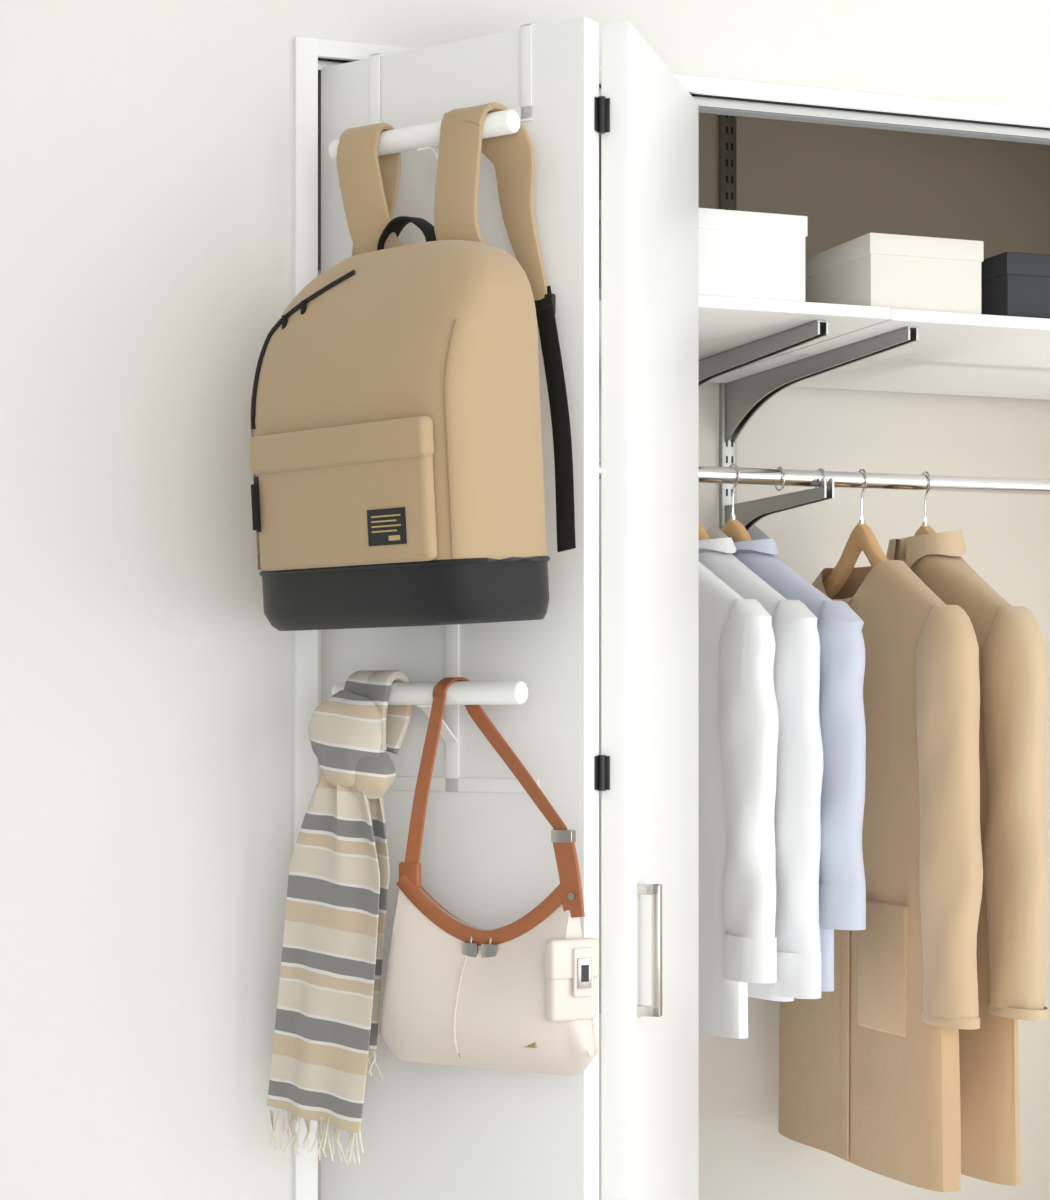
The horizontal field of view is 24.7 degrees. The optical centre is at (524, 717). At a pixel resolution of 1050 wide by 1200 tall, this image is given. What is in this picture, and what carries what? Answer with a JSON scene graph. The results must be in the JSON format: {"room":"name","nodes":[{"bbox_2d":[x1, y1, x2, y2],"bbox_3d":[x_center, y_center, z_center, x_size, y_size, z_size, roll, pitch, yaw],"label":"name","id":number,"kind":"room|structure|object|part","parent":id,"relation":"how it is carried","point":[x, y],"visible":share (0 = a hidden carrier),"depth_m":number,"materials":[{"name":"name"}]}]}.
{"room":"bedroom","nodes":[
{"label":"bedroom","id":0,"kind":"room"},
{"bbox_2d":[0,0,1049,1199],"bbox_3d":[-0.032,0.013,2.833,5.600,2.500,0.075,0,0,-20],"label":"wall","id":1,"kind":"structure","parent":0,"point":[147,146],"depth_m":2.66,"materials":[{"name":"white paint"}]},
{"bbox_2d":[321,17,698,1199],"bbox_3d":[0.034,0.253,2.685,0.469,1.996,0.306,0,0,-20],"label":"door","id":2,"kind":"structure","parent":1,"relation":"in","point":[429,1131],"depth_m":2.61,"materials":[{"name":"white laminate"}]},
{"bbox_2d":[329,23,538,792],"bbox_3d":[-0.086,-0.331,2.614,0.253,0.824,0.097,0,0,34],"label":"hook rack","id":3,"kind":"object","parent":2,"relation":"hanging from","point":[421,137],"visible":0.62,"depth_m":2.59,"materials":[{"name":"white metal"}]},
{"bbox_2d":[264,670,411,1163],"bbox_3d":[-0.205,0.216,2.631,0.165,0.535,0.088,0,0,34],"label":"scarf","id":4,"kind":"object","parent":3,"relation":"hanging from","point":[326,1024],"visible":0.98,"depth_m":2.60,"materials":[{"name":"fabric"}]},
{"bbox_2d":[249,102,575,630],"bbox_3d":[-0.129,-0.371,2.502,0.346,0.557,0.240,0,0,34],"label":"backpack","id":5,"kind":"object","parent":3,"relation":"hanging from","point":[395,443],"visible":0.97,"depth_m":2.43,"materials":[{"name":"beige fabric"}]},
{"bbox_2d":[378,677,598,1075],"bbox_3d":[-0.040,0.163,2.534,0.269,0.414,0.084,0,0,34],"label":"handbag","id":6,"kind":"object","parent":3,"relation":"hanging from","point":[520,995],"visible":1,"depth_m":2.51,"materials":[{"name":"beige leather"}]},
{"bbox_2d":[294,36,1049,1199],"bbox_3d":[0.457,0.247,3.006,1.550,2.032,0.082,0,0,-20],"label":"trim","id":7,"kind":"structure","parent":1,"relation":"attached to","point":[307,51],"depth_m":2.71,"materials":[{"name":"white"}]},
{"bbox_2d":[318,60,1049,145],"bbox_3d":[0.460,-0.743,2.998,1.496,0.011,0.032,0,0,-20],"label":"door track","id":8,"kind":"structure","parent":1,"relation":"attached to","point":[706,105],"depth_m":2.98,"materials":[{"name":"silver metal"}]},
{"bbox_3d":[0.565,1.278,1.177,5.600,0.030,4.895,0,0,-20],"label":"floor","id":9,"kind":"structure","parent":0,"visible":0},
{"bbox_2d":[318,78,1049,1199],"bbox_3d":[0.337,0.093,3.346,1.640,2.340,0.640,0,0,-20],"label":"closet","id":10,"kind":"object","parent":9,"relation":"on","point":[849,183],"depth_m":3.72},
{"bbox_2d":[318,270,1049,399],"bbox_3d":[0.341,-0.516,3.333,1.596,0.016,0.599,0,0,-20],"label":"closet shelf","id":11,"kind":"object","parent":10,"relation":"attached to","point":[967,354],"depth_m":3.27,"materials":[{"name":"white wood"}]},
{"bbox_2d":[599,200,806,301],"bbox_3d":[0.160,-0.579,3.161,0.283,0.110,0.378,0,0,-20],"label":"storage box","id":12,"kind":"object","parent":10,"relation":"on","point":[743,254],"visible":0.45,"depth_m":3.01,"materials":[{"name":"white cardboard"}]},
{"bbox_2d":[699,522,709,539],"bbox_3d":[0.228,-0.240,3.291,0.020,0.221,0.400,0,0,-30],"label":"clothes hanger","id":13,"kind":"object","parent":10,"relation":"hanging from","point":[703,535],"visible":0.09,"depth_m":3.26,"materials":[{"name":"brown wood"}]},
{"bbox_2d":[721,464,751,541],"bbox_3d":[0.287,-0.240,3.312,0.020,0.221,0.400,0,0,-30],"label":"clothes hanger","id":14,"kind":"object","parent":10,"relation":"hanging from","point":[735,530],"visible":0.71,"depth_m":3.30,"materials":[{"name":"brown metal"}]},
{"bbox_2d":[699,524,823,1001],"bbox_3d":[0.231,0.052,3.286,0.072,0.640,0.571,0,0,-30],"label":"dress shirt","id":15,"kind":"object","parent":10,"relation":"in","point":[796,671],"visible":0.31,"depth_m":3.05,"materials":[{"name":"white fabric"}]},
{"bbox_3d":[0.282,-0.267,3.337,0.024,1.500,0.579,0,0,-20],"label":"shelf bracket","id":16,"kind":"part","parent":10,"relation":"part of","materials":[{"name":"grey metal"}]},
{"bbox_2d":[731,525,865,991],"bbox_3d":[0.289,0.052,3.309,0.072,0.640,0.574,0,0,-30],"label":"dress shirt","id":17,"kind":"object","parent":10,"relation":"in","point":[842,884],"visible":0.3,"depth_m":3.07,"materials":[{"name":"blue fabric"}]},
{"bbox_3d":[0.405,-0.267,3.381,0.024,1.500,0.579,0,0,-20],"label":"shelf bracket","id":18,"kind":"part","parent":10,"relation":"part of","materials":[{"name":"grey metal"}]},
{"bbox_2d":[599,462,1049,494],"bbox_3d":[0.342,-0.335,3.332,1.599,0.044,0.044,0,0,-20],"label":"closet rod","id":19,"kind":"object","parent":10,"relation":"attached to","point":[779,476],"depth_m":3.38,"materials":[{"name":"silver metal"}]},
{"bbox_2d":[823,469,887,598],"bbox_3d":[0.474,-0.240,3.380,0.020,0.221,0.400,0,0,-20],"label":"clothes hanger","id":20,"kind":"object","parent":10,"relation":"hanging from","point":[862,537],"visible":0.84,"depth_m":3.38,"materials":[{"name":"brown wood"}]},
{"bbox_2d":[778,560,982,1191],"bbox_3d":[0.477,0.202,3.368,0.071,0.837,0.602,0,0,-20],"label":"coat","id":21,"kind":"object","parent":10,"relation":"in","point":[869,1067],"visible":0.6,"depth_m":3.21,"materials":[{"name":"beige fabric"}]},
{"bbox_2d":[805,232,983,313],"bbox_3d":[0.467,-0.572,3.235,0.166,0.096,0.306,0,0,-20],"label":"storage box","id":22,"kind":"object","parent":10,"relation":"on","point":[895,271],"visible":0.71,"depth_m":3.10,"materials":[{"name":"beige cardboard"}]},
{"bbox_2d":[904,471,935,557],"bbox_3d":[0.569,-0.240,3.414,0.020,0.221,0.400,0,0,-20],"label":"clothes hanger","id":23,"kind":"object","parent":10,"relation":"hanging from","point":[924,529],"visible":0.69,"depth_m":3.41,"materials":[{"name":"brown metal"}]},
{"bbox_2d":[886,529,1047,1185],"bbox_3d":[0.574,0.176,3.402,0.087,0.888,0.604,0,0,-20],"label":"coat","id":24,"kind":"object","parent":23,"relation":"hanging from","point":[1012,931],"visible":0.39,"depth_m":3.18,"materials":[{"name":"beige fabric"}]},
{"bbox_2d":[981,251,1049,318],"bbox_3d":[0.694,-0.570,3.363,0.236,0.094,0.320,0,0,-20],"label":"storage box","id":25,"kind":"object","parent":10,"relation":"on","point":[1017,284],"visible":0.38,"depth_m":3.19,"materials":[{"name":"grey cardboard"}]},
{"label":"clothes hanger","id":26,"kind":"object","parent":10,"relation":"hanging from","visible":0},
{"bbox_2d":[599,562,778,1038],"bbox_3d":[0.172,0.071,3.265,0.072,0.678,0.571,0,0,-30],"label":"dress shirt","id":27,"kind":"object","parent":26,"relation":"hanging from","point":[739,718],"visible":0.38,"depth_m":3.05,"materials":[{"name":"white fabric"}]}
]}

